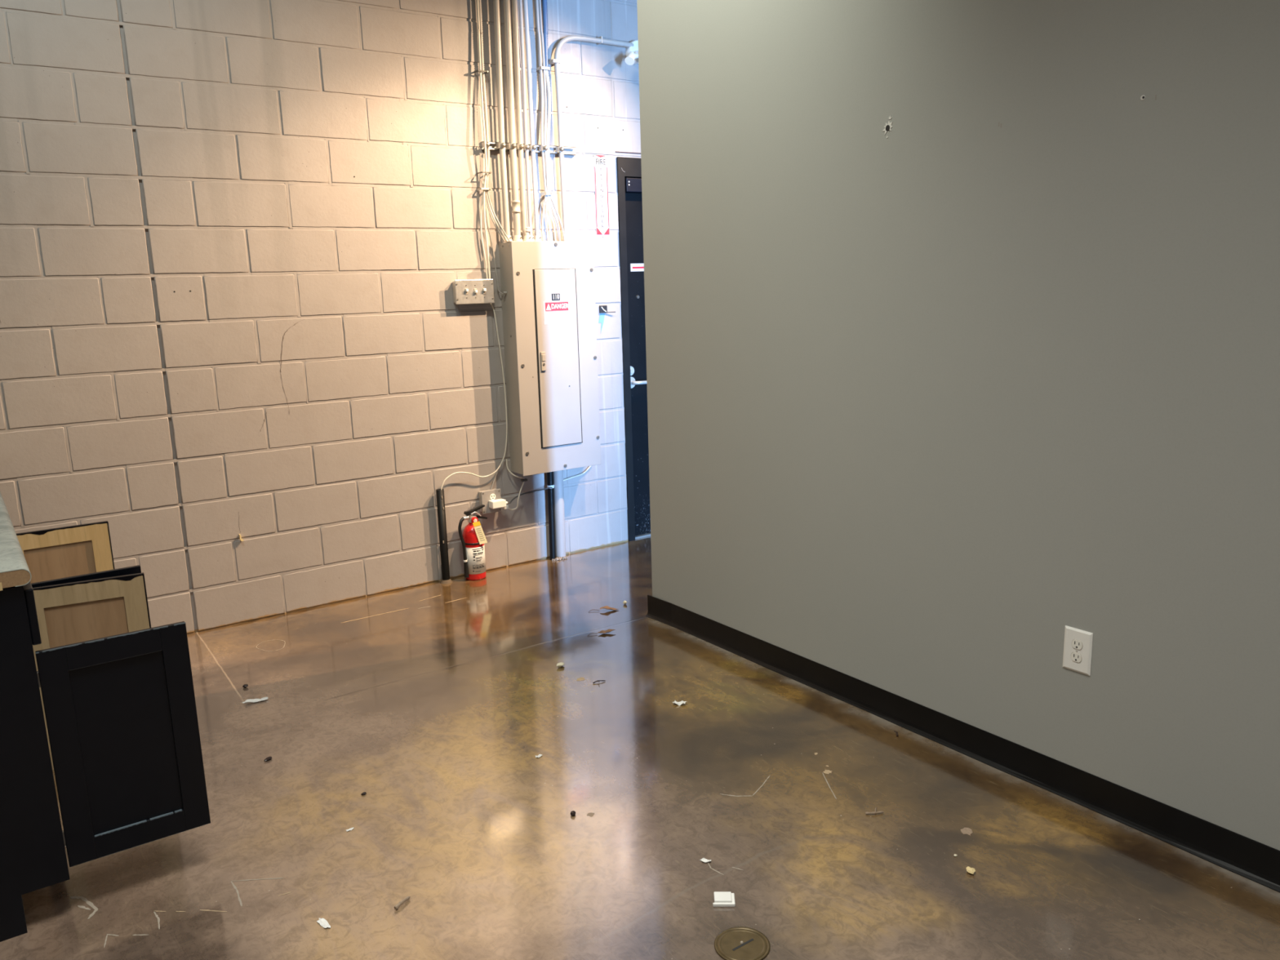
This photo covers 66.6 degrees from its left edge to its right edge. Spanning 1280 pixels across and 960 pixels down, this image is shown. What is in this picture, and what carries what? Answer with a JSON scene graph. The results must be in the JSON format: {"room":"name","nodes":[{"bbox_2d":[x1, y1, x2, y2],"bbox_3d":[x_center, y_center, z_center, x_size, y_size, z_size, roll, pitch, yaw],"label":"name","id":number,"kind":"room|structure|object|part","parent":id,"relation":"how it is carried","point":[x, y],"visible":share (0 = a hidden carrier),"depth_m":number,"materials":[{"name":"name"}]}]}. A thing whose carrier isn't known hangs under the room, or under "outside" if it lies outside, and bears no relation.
{"room":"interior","nodes":[
{"label":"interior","id":0,"kind":"room"},
{"bbox_2d":[0,0,640,634],"bbox_3d":[-0.478,-1.653,5.379,7.020,4.207,0.201,-10,14,-34],"label":"wall","id":1,"kind":"structure","parent":0,"point":[236,236],"depth_m":4.53,"materials":[{"name":"brick"}]},
{"bbox_2d":[452,279,494,304],"bbox_3d":[-0.864,-0.976,5.056,0.219,0.125,0.066,-10,14,-34],"label":"switch box","id":2,"kind":"object","parent":1,"relation":"attached to","point":[465,291],"visible":1,"depth_m":5.03,"materials":[{"name":"metal"}]},
{"bbox_2d":[440,303,507,489],"bbox_3d":[-0.890,-0.442,5.137,0.419,0.965,0.010,-10,14,-36],"label":"cable","id":3,"kind":"object","parent":2,"relation":"attached to","point":[491,304],"visible":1,"depth_m":5.23,"materials":[{"name":"white plastic"}]},
{"bbox_2d":[480,182,488,279],"bbox_3d":[-0.811,-1.287,5.052,0.033,0.482,0.008,-10,14,-34],"label":"cable","id":4,"kind":"object","parent":2,"relation":"attached to","point":[482,183],"visible":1,"depth_m":5.04,"materials":[{"name":"white plastic"}]},
{"bbox_2d":[473,70,488,74],"bbox_3d":[-0.799,-2.057,4.915,0.060,0.010,0.051,-10,14,-34],"label":"strap","id":5,"kind":"object","parent":1,"relation":"attached to","point":[476,71],"visible":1,"depth_m":4.90,"materials":[{"name":"metal"}]},
{"bbox_2d":[476,187,491,191],"bbox_3d":[-0.801,-1.495,5.015,0.058,0.010,0.053,-10,14,-34],"label":"strap","id":6,"kind":"object","parent":1,"relation":"attached to","point":[479,188],"visible":1,"depth_m":5.00,"materials":[{"name":"metal"}]},
{"bbox_2d":[476,171,492,173],"bbox_3d":[-0.797,-1.573,4.996,0.056,0.010,0.065,-10,14,-34],"label":"strap","id":7,"kind":"object","parent":1,"relation":"attached to","point":[490,172],"visible":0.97,"depth_m":4.97,"materials":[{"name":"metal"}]},
{"bbox_2d":[478,488,502,514],"bbox_3d":[-0.817,0.113,5.298,0.116,0.126,0.052,-10,14,-34],"label":"receptacle","id":8,"kind":"object","parent":1,"relation":"attached to","point":[485,496],"visible":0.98,"depth_m":5.27,"materials":[{"name":"metal"}]},
{"bbox_2d":[489,493,495,499],"bbox_3d":[-0.796,0.091,5.277,0.035,0.035,0.002,-10,14,-34],"label":"receptacle","id":9,"kind":"object","parent":8,"relation":"attached to","point":[492,496],"depth_m":5.28,"materials":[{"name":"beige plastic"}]},
{"bbox_2d":[490,469,498,489],"bbox_3d":[-0.789,-0.012,5.312,0.064,0.123,0.008,-11,14,-37],"label":"cable","id":10,"kind":"object","parent":8,"relation":"attached to","point":[498,469],"visible":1,"depth_m":5.31,"materials":[{"name":"grey plastic"}]},
{"bbox_2d":[488,498,507,508],"bbox_3d":[-0.764,0.127,5.277,0.099,0.040,0.050,-10,14,-34],"label":"plug adapter","id":11,"kind":"object","parent":8,"relation":"attached to","point":[499,503],"visible":1,"depth_m":5.25,"materials":[{"name":"beige plastic"}]},
{"bbox_2d":[481,141,577,155],"bbox_3d":[-0.565,-1.745,5.123,0.570,0.041,0.081,-10,14,-34],"label":"channel","id":12,"kind":"object","parent":1,"relation":"attached to","point":[494,146],"visible":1,"depth_m":5.11,"materials":[{"name":"metal"}]},
{"bbox_2d":[493,0,512,241],"bbox_3d":[-0.726,-2.440,4.872,0.050,2.431,0.049,-1,11,2],"label":"conduit","id":13,"kind":"object","parent":12,"relation":"attached to","point":[495,2],"visible":0.93,"depth_m":4.98,"materials":[{"name":"metal"}]},
{"bbox_2d":[502,0,522,240],"bbox_3d":[-0.677,-2.448,4.903,0.053,2.431,0.056,-10,14,-34],"label":"conduit","id":14,"kind":"object","parent":12,"relation":"attached to","point":[516,211],"visible":0.88,"depth_m":5.01,"materials":[{"name":"metal"}]},
{"bbox_2d":[511,0,531,240],"bbox_3d":[-0.633,-2.456,4.937,0.052,2.431,0.051,-10,14,-34],"label":"conduit","id":15,"kind":"object","parent":12,"relation":"attached to","point":[526,230],"visible":0.89,"depth_m":5.04,"materials":[{"name":"metal"}]},
{"bbox_2d":[518,0,534,240],"bbox_3d":[-0.613,-2.461,4.957,0.038,2.431,0.041,-10,14,-34],"label":"conduit","id":16,"kind":"object","parent":12,"relation":"attached to","point":[520,2],"visible":0.8,"depth_m":5.07,"materials":[{"name":"metal"}]},
{"bbox_2d":[523,0,541,240],"bbox_3d":[-0.580,-2.466,4.979,0.041,2.431,0.044,-10,14,-34],"label":"conduit","id":17,"kind":"object","parent":12,"relation":"attached to","point":[537,237],"visible":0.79,"depth_m":5.09,"materials":[{"name":"metal"}]},
{"bbox_2d":[535,0,546,191],"bbox_3d":[-0.534,-2.597,4.996,0.020,2.183,0.037,1,12,15],"label":"cable","id":18,"kind":"object","parent":12,"relation":"attached to","point":[536,1],"visible":1,"depth_m":5.11,"materials":[{"name":"paint"}]},
{"bbox_2d":[538,0,548,191],"bbox_3d":[-0.519,-2.598,5.000,0.023,2.183,0.039,1,12,14],"label":"cable","id":19,"kind":"object","parent":12,"relation":"attached to","point":[540,1],"visible":1,"depth_m":5.11,"materials":[{"name":"white plastic"}]},
{"bbox_2d":[545,69,551,191],"bbox_3d":[-0.485,-1.844,5.165,0.032,0.638,0.054,6,14,32],"label":"conduit","id":20,"kind":"object","parent":12,"relation":"attached to","point":[547,77],"visible":1,"depth_m":5.15,"materials":[{"name":"white metal"}]},
{"bbox_2d":[548,35,633,240],"bbox_3d":[-0.242,-1.860,5.347,0.525,1.079,0.067,-10,14,-34],"label":"conduit","id":21,"kind":"object","parent":12,"relation":"attached to","point":[556,61],"visible":0.98,"depth_m":5.21,"materials":[{"name":"metal"}]},
{"bbox_2d":[537,66,550,70],"bbox_3d":[-0.506,-2.156,5.111,0.052,0.014,0.050,-10,14,-34],"label":"strap","id":22,"kind":"object","parent":1,"relation":"attached to","point":[540,67],"visible":1,"depth_m":5.09,"materials":[{"name":"metal"}]},
{"bbox_2d":[541,191,552,195],"bbox_3d":[-0.499,-1.533,5.222,0.036,0.016,0.063,-10,14,-34],"label":"strap","id":23,"kind":"object","parent":1,"relation":"attached to","point":[543,193],"visible":1,"depth_m":5.20,"materials":[{"name":"white plastic"}]},
{"bbox_2d":[498,240,600,475],"bbox_3d":[-0.485,-0.667,5.322,0.514,1.232,0.172,-10,14,-34],"label":"box","id":24,"kind":"object","parent":1,"relation":"attached to","point":[548,307],"visible":1,"depth_m":5.25,"materials":[{"name":"grey metal"}]},
{"bbox_2d":[484,196,502,294],"bbox_3d":[-0.766,-1.249,5.090,0.077,0.553,0.014,-8,13,-28],"label":"cable","id":25,"kind":"object","parent":24,"relation":"attached to","point":[485,197],"visible":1,"depth_m":5.09,"materials":[{"name":"white plastic"}]},
{"bbox_2d":[483,178,505,241],"bbox_3d":[-0.752,-1.391,5.037,0.094,0.315,0.025,-4,12,-14],"label":"cable","id":26,"kind":"object","parent":24,"relation":"attached to","point":[483,179],"visible":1,"depth_m":5.03,"materials":[{"name":"white plastic"}]},
{"bbox_2d":[486,190,507,241],"bbox_3d":[-0.741,-1.391,5.034,0.100,0.315,0.023,-3,12,-8],"label":"cable","id":27,"kind":"object","parent":24,"relation":"attached to","point":[486,190],"visible":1,"depth_m":5.03,"materials":[{"name":"white plastic"}]},
{"bbox_2d":[486,178,510,241],"bbox_3d":[-0.731,-1.391,5.031,0.108,0.315,0.021,-2,11,-4],"label":"cable","id":28,"kind":"object","parent":24,"relation":"attached to","point":[505,234],"visible":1,"depth_m":5.03,"materials":[{"name":"white plastic"}]},
{"bbox_2d":[541,195,546,240],"bbox_3d":[-0.514,-1.401,5.217,0.017,0.248,0.054,5,13,28],"label":"cable","id":29,"kind":"object","parent":24,"relation":"attached to","point":[544,201],"visible":0.93,"depth_m":5.21,"materials":[{"name":"white plastic"}]},
{"bbox_2d":[545,195,548,240],"bbox_3d":[-0.499,-1.403,5.224,0.014,0.247,0.036,0,12,7],"label":"cable","id":30,"kind":"object","parent":24,"relation":"attached to","point":[546,202],"visible":0.94,"depth_m":5.22,"materials":[{"name":"paint"}]},
{"bbox_2d":[546,195,555,240],"bbox_3d":[-0.474,-1.406,5.236,0.039,0.247,0.012,-3,12,-5],"label":"cable","id":31,"kind":"object","parent":24,"relation":"attached to","point":[548,201],"visible":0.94,"depth_m":5.23,"materials":[{"name":"white plastic"}]},
{"bbox_2d":[548,195,560,240],"bbox_3d":[-0.460,-1.409,5.246,0.060,0.247,0.011,-5,12,-17],"label":"cable","id":32,"kind":"object","parent":24,"relation":"attached to","point":[551,205],"visible":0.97,"depth_m":5.25,"materials":[{"name":"white plastic"}]},
{"bbox_3d":[-0.449,-0.975,5.198,0.050,0.036,0.001,-10,14,-34],"label":"number plate","id":33,"kind":"part","parent":24,"relation":"part of","materials":[{"name":"black"}]},
{"bbox_2d":[550,195,565,240],"bbox_3d":[-0.446,-1.411,5.253,0.080,0.248,0.013,-5,12,-15],"label":"cable","id":34,"kind":"object","parent":24,"relation":"attached to","point":[552,200],"visible":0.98,"depth_m":5.25,"materials":[{"name":"white plastic"}]},
{"bbox_3d":[-0.439,-0.655,5.268,0.249,0.943,0.006,-10,14,-34],"label":"panel door","id":35,"kind":"part","parent":24,"relation":"part of","materials":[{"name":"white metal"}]},
{"bbox_2d":[563,466,591,480],"bbox_3d":[-0.363,-0.044,5.617,0.226,0.083,0.009,-10,14,-34],"label":"cable","id":36,"kind":"object","parent":1,"relation":"attached to","point":[588,468],"visible":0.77,"depth_m":5.62,"materials":[{"name":"white plastic"}]},
{"bbox_2d":[593,154,609,237],"bbox_3d":[-0.214,-1.587,5.457,0.086,0.444,0.004,-10,14,-34],"label":"sign","id":37,"kind":"object","parent":1,"relation":"attached to","point":[600,161],"visible":1,"depth_m":5.45,"materials":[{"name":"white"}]},
{"bbox_2d":[598,313,604,331],"bbox_3d":[-0.218,-0.894,5.581,0.047,0.115,0.001,-10,14,-34],"label":"tape strip","id":38,"kind":"object","parent":1,"relation":"attached to","point":[602,316],"visible":1,"depth_m":5.58,"materials":[{"name":"blue plastic"}]},
{"bbox_2d":[599,305,615,313],"bbox_3d":[-0.187,-0.978,5.577,0.100,0.043,0.019,-8,13,-30],"label":"wall bracket","id":39,"kind":"object","parent":1,"relation":"attached to","point":[602,308],"visible":1,"depth_m":5.56,"materials":[{"name":"black metal"}]},
{"bbox_3d":[-0.210,-0.975,5.566,0.048,0.042,0.012,-10,14,-34],"label":"plate","id":40,"kind":"part","parent":39,"relation":"part of","materials":[{"name":"black"}]},
{"bbox_2d":[615,151,640,154],"bbox_3d":[0.279,-1.911,5.760,1.028,0.005,0.010,-10,14,-34],"label":"trim","id":41,"kind":"structure","parent":1,"relation":"attached to","point":[615,151],"depth_m":5.51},
{"bbox_2d":[624,40,638,65],"bbox_3d":[-0.023,-2.351,5.367,0.202,0.155,0.146,-10,14,-34],"label":"floodlight","id":42,"kind":"object","parent":1,"relation":"attached to","point":[632,52],"visible":0.63,"depth_m":5.38,"materials":[{"name":"white plastic"}]},
{"bbox_3d":[-0.021,-2.336,5.357,0.039,0.065,0.117,1,12,12],"label":"arm","id":43,"kind":"part","parent":42,"relation":"part of","materials":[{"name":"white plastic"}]},
{"bbox_2d":[616,156,650,541],"bbox_3d":[0.273,-0.800,6.037,1.008,2.233,0.191,-10,14,-34],"label":"door","id":44,"kind":"structure","parent":1,"relation":"in","point":[628,170],"depth_m":5.77,"materials":[{"name":"black paint"}]},
{"bbox_3d":[-0.058,-0.580,5.802,0.072,0.072,0.017,-10,14,-34],"label":"handle","id":45,"kind":"part","parent":44,"relation":"part of","materials":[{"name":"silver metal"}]},
{"bbox_3d":[0.009,-0.581,5.804,0.134,0.025,0.062,-10,14,-34],"label":"lever","id":46,"kind":"part","parent":44,"relation":"part of","materials":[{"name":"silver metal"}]},
{"bbox_2d":[0,535,1279,959],"bbox_3d":[1.865,1.040,2.670,7.020,0.121,8.350,-10,14,-34],"label":"floor","id":47,"kind":"structure","parent":0,"point":[436,702],"depth_m":2.82,"materials":[{"name":"concrete"}]},
{"bbox_2d":[16,520,141,587],"bbox_3d":[-2.225,0.544,3.168,1.048,0.876,0.826,-10,14,-34],"label":"drawer","id":48,"kind":"object","parent":47,"relation":"on","point":[82,552],"visible":0.29,"depth_m":3.64,"materials":[{"name":"black paint"}]},
{"bbox_3d":[-2.162,0.462,3.678,0.225,0.455,0.003,-9,14,-33],"label":"panel","id":49,"kind":"part","parent":48,"relation":"part of","materials":[{"name":"brown wood"}]},
{"bbox_3d":[-2.164,0.462,3.681,0.345,0.575,0.017,-9,14,-33],"label":"door frame","id":50,"kind":"part","parent":48,"relation":"part of","materials":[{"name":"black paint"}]},
{"bbox_3d":[-2.159,0.463,3.673,0.341,0.571,0.002,-9,14,-33],"label":"frame","id":51,"kind":"part","parent":48,"relation":"part of","materials":[{"name":"brown wood"}]},
{"bbox_3d":[-1.715,0.576,3.056,0.336,0.575,0.017,-10,14,-34],"label":"door frame","id":52,"kind":"part","parent":48,"relation":"part of","materials":[{"name":"black paint"}]},
{"bbox_2d":[0,572,210,942],"bbox_3d":[-1.789,0.655,2.561,1.039,0.876,0.674,-10,14,-34],"label":"base cabinet","id":53,"kind":"object","parent":47,"relation":"on","point":[95,695],"visible":0.99,"depth_m":2.47,"materials":[{"name":"black paint"}]},
{"bbox_2d":[0,491,31,591],"bbox_3d":[-2.332,0.125,2.929,0.718,0.044,2.078,-10,14,-34],"label":"countertop","id":54,"kind":"structure","parent":53,"relation":"on","point":[14,568],"depth_m":2.39,"materials":[{"name":"laminate"}]},
{"bbox_3d":[-1.743,0.728,2.196,0.680,0.876,0.016,-10,14,-34],"label":"panel","id":55,"kind":"part","parent":53,"relation":"part of","materials":[{"name":"black paint"}]},
{"bbox_3d":[-1.644,0.283,2.598,0.019,0.140,0.646,-10,14,-34],"label":"drawer","id":56,"kind":"part","parent":53,"relation":"part of","materials":[{"name":"black paint"}]},
{"bbox_3d":[-1.652,0.581,2.647,0.019,0.772,0.674,-10,14,-34],"label":"frame","id":57,"kind":"part","parent":53,"relation":"part of","materials":[{"name":"black paint"}]},
{"bbox_3d":[-1.671,0.588,2.989,0.216,0.455,0.003,-7,13,-26],"label":"panel","id":58,"kind":"part","parent":53,"relation":"part of","materials":[{"name":"beige wood"}]},
{"bbox_3d":[-1.673,0.588,2.993,0.336,0.575,0.017,-7,13,-26],"label":"door frame","id":59,"kind":"part","parent":53,"relation":"part of","materials":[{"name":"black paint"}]},
{"bbox_3d":[-1.669,0.589,2.984,0.332,0.571,0.002,-7,13,-26],"label":"frame","id":60,"kind":"part","parent":53,"relation":"part of","materials":[{"name":"brown wood"}]},
{"bbox_3d":[-1.319,0.675,2.512,0.336,0.575,0.017,-10,14,-34],"label":"door frame","id":61,"kind":"part","parent":53,"relation":"part of","materials":[{"name":"black paint"}]},
{"bbox_3d":[-1.319,0.675,2.513,0.216,0.455,0.003,-10,14,-34],"label":"panel","id":62,"kind":"part","parent":53,"relation":"part of","materials":[{"name":"black wood"}]},
{"bbox_2d":[241,697,268,703],"bbox_3d":[-1.478,0.848,3.745,0.096,0.012,0.026,-7,13,-24],"label":"paper scrap","id":63,"kind":"object","parent":47,"relation":"on","point":[250,700],"visible":1,"depth_m":3.75,"materials":[{"name":"white paper"}]},
{"bbox_2d":[263,756,271,761],"bbox_3d":[-1.251,0.937,3.277,0.030,0.010,0.020,-10,14,-34],"label":"husk","id":64,"kind":"object","parent":47,"relation":"on","point":[268,758],"visible":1,"depth_m":3.27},
{"bbox_2d":[316,917,330,928],"bbox_3d":[-0.785,1.101,2.421,0.019,0.004,0.055,-12,16,-43],"label":"paper scrap","id":65,"kind":"object","parent":47,"relation":"on","point":[323,922],"visible":1,"depth_m":2.42,"materials":[{"name":"white paper"}]},
{"bbox_2d":[394,895,409,909],"bbox_3d":[-0.606,1.077,2.488,0.011,0.012,0.053,5,13,30],"label":"twig","id":66,"kind":"object","parent":47,"relation":"on","point":[396,907],"visible":1,"depth_m":2.48,"materials":[{"name":"wood"}]},
{"bbox_2d":[435,488,452,583],"bbox_3d":[-1.041,0.297,5.156,0.068,0.505,0.067,-10,14,-34],"label":"post","id":67,"kind":"object","parent":47,"relation":"on","point":[439,493],"visible":1,"depth_m":5.14,"materials":[{"name":"black metal"}]},
{"bbox_2d":[457,504,487,580],"bbox_3d":[-0.889,0.336,5.228,0.147,0.393,0.125,-2,11,-3],"label":"fire extinguisher","id":68,"kind":"object","parent":47,"relation":"on","point":[473,539],"visible":1,"depth_m":5.19,"materials":[{"name":"red metal"}]},
{"bbox_3d":[-0.884,0.162,5.206,0.118,0.043,0.020,-10,14,-34],"label":"lever","id":69,"kind":"part","parent":68,"relation":"part of","materials":[{"name":"black plastic"}]},
{"bbox_2d":[472,546,484,572],"bbox_3d":[-0.863,0.427,5.204,0.064,0.127,0.011,-8,13,-31],"label":"print","id":70,"kind":"object","parent":68,"relation":"attached to","point":[477,552],"depth_m":5.20,"materials":[{"name":"black"}]},
{"bbox_3d":[-0.866,0.199,5.226,0.095,0.032,0.020,-10,14,-34],"label":"carry handle","id":71,"kind":"part","parent":68,"relation":"part of","materials":[{"name":"black plastic"}]},
{"bbox_2d":[546,471,555,559],"bbox_3d":[-0.502,0.193,5.529,0.044,0.532,0.041,-10,14,-34],"label":"pipe","id":72,"kind":"object","parent":47,"relation":"on","point":[549,475],"visible":0.84,"depth_m":5.52,"materials":[{"name":"black plastic"}]},
{"bbox_2d":[507,487,552,503],"bbox_3d":[-0.620,0.083,5.404,0.299,0.055,0.048,-11,15,-38],"label":"cord","id":73,"kind":"object","parent":72,"relation":"attached to","point":[547,487],"visible":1,"depth_m":5.43,"materials":[{"name":"black plastic"}]},
{"bbox_2d":[552,470,565,559],"bbox_3d":[-0.461,0.186,5.558,0.065,0.533,0.060,-10,14,-34],"label":"pipe","id":74,"kind":"object","parent":47,"relation":"on","point":[558,493],"visible":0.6,"depth_m":5.54,"materials":[{"name":"metal"}]},
{"bbox_2d":[551,555,567,560],"bbox_3d":[-0.457,0.448,5.572,0.101,0.019,0.036,-10,14,-34],"label":"crumbled grout","id":75,"kind":"object","parent":47,"relation":"on","point":[566,557],"visible":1,"depth_m":5.56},
{"bbox_2d":[556,662,564,667],"bbox_3d":[-0.327,0.759,4.006,0.030,0.019,0.036,-1,11,4],"label":"crumb","id":76,"kind":"object","parent":47,"relation":"on","point":[559,664],"visible":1,"depth_m":4.00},
{"bbox_2d":[570,810,575,816],"bbox_3d":[-0.198,0.986,2.886,0.018,0.012,0.019,-10,14,-34],"label":"husk","id":77,"kind":"object","parent":47,"relation":"on","point":[573,812],"visible":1,"depth_m":2.88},
{"bbox_2d":[587,629,615,635],"bbox_3d":[-0.172,0.683,4.371,0.131,0.013,0.040,-3,12,-8],"label":"dry leaf","id":78,"kind":"object","parent":47,"relation":"on","point":[607,630],"visible":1,"depth_m":4.38,"materials":[{"name":"brown plant"}]},
{"bbox_3d":[-0.151,0.680,4.378,0.080,0.010,0.045,-10,14,-34],"label":"blade","id":79,"kind":"part","parent":78,"relation":"part of","materials":[{"name":"brown plant"}]},
{"bbox_2d":[588,605,619,612],"bbox_3d":[-0.173,0.620,4.672,0.146,0.017,0.047,-5,12,-18],"label":"dry leaf","id":80,"kind":"object","parent":47,"relation":"on","point":[607,607],"visible":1,"depth_m":4.68,"materials":[{"name":"brown plant"}]},
{"bbox_3d":[-0.148,0.617,4.680,0.082,0.016,0.055,-10,14,-34],"label":"blade","id":81,"kind":"part","parent":80,"relation":"part of","materials":[{"name":"brown plant"}]},
{"bbox_2d":[672,700,688,706],"bbox_3d":[0.149,0.826,3.621,0.059,0.014,0.028,0,12,10],"label":"paper scrap","id":82,"kind":"object","parent":47,"relation":"on","point":[682,702],"visible":1,"depth_m":3.62,"materials":[{"name":"white paper"}]},
{"bbox_2d":[699,857,711,862],"bbox_3d":[0.177,1.029,2.637,0.032,0.007,0.017,-1,11,3],"label":"paper scrap","id":83,"kind":"object","parent":47,"relation":"on","point":[704,860],"visible":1,"depth_m":2.64,"materials":[{"name":"white paper"}]},
{"bbox_2d":[712,891,735,906],"bbox_3d":[0.211,1.059,2.465,0.056,0.014,0.046,-1,11,2],"label":"square","id":84,"kind":"object","parent":47,"relation":"on","point":[722,899],"visible":1,"depth_m":2.45,"materials":[{"name":"white plastic"}]},
{"bbox_2d":[714,926,770,959],"bbox_3d":[0.241,1.096,2.300,0.132,0.005,0.132,-10,14,-34],"label":"cover","id":85,"kind":"object","parent":47,"relation":"on","point":[737,943],"visible":1,"depth_m":2.30,"materials":[{"name":"gold metal"}]},
{"bbox_2d":[865,807,883,814],"bbox_3d":[0.684,0.969,2.848,0.050,0.011,0.026,-8,13,-30],"label":"twig","id":86,"kind":"object","parent":47,"relation":"on","point":[873,812],"visible":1,"depth_m":2.84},
{"bbox_3d":[0.685,0.971,2.845,0.054,0.008,0.011,-2,11,-4],"label":"stem","id":87,"kind":"part","parent":86,"relation":"part of","materials":[{"name":"wood"}]},
{"bbox_2d":[965,866,975,874],"bbox_3d":[0.866,1.023,2.555,0.024,0.014,0.026,-10,14,-34],"label":"crumb","id":88,"kind":"object","parent":47,"relation":"on","point":[971,870],"visible":1,"depth_m":2.55,"materials":[{"name":"beige food"}]},
{"bbox_2d":[636,0,1279,850],"bbox_3d":[2.037,-0.928,1.477,0.127,4.200,6.816,-10,14,-34],"label":"wall","id":89,"kind":"structure","parent":0,"point":[962,317],"depth_m":2.92,"materials":[{"name":"grey paint"}]},
{"bbox_2d":[645,595,1279,892],"bbox_3d":[2.026,1.089,1.850,0.026,0.102,6.838,-10,14,-34],"label":"baseboard","id":90,"kind":"structure","parent":89,"relation":"attached to","point":[1255,861],"depth_m":3.06,"materials":[{"name":"black plastic"}]},
{"bbox_2d":[1062,625,1093,675],"bbox_3d":[1.263,0.493,2.817,0.008,0.129,0.085,-10,14,-34],"label":"wall outlet","id":91,"kind":"object","parent":89,"relation":"attached to","point":[1077,644],"visible":1,"depth_m":2.81,"materials":[{"name":"white plastic"}]},
{"bbox_2d":[1071,652,1081,662],"bbox_3d":[1.261,0.513,2.820,0.002,0.026,0.032,-10,14,-34],"label":"receptacle","id":92,"kind":"object","parent":91,"relation":"attached to","point":[1076,657],"depth_m":2.82,"materials":[{"name":"beige plastic"}]},
{"bbox_2d":[1071,639,1082,649],"bbox_3d":[1.260,0.475,2.812,0.001,0.026,0.032,-10,14,-34],"label":"receptacle","id":93,"kind":"object","parent":91,"relation":"attached to","point":[1077,644],"depth_m":2.81,"materials":[{"name":"beige plastic"}]},
{"bbox_3d":[1.792,-3.172,1.753,7.020,0.100,8.200,-10,14,-34],"label":"ceiling","id":94,"kind":"structure","parent":0,"visible":0},
{"bbox_2d":[476,0,490,279],"bbox_3d":[-0.808,-2.334,4.835,0.045,2.620,0.039,-10,14,-34],"label":"pipe","id":95,"kind":"object","parent":94,"relation":"hanging from","point":[477,5],"visible":1,"depth_m":4.94,"materials":[{"name":"beige metal"}]},
{"bbox_2d":[478,0,489,192],"bbox_3d":[-0.808,-2.552,4.813,0.034,2.185,0.055,5,13,31],"label":"conduit","id":96,"kind":"object","parent":94,"relation":"hanging from","point":[484,91],"visible":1,"depth_m":4.93,"materials":[{"name":"metal"}]},
{"bbox_2d":[542,0,548,66],"bbox_3d":[-0.509,-2.918,4.963,0.041,1.543,0.029,-10,14,-34],"label":"tubing","id":97,"kind":"object","parent":94,"relation":"hanging from","point":[544,4],"visible":1,"depth_m":5.07,"materials":[{"name":"grey metal"}]},
{"bbox_3d":[-0.638,0.000,5.365,0.034,0.014,0.024,-10,14,-34],"label":"clip","id":98,"kind":"object","parent":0,"visible":0},
{"bbox_2d":[506,458,524,510],"bbox_3d":[-0.687,0.023,5.358,0.112,0.283,0.042,-5,12,-17],"label":"cable","id":99,"kind":"object","parent":98,"relation":"attached to","point":[506,459],"visible":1,"depth_m":5.36,"materials":[{"name":"white plastic"}]}
]}

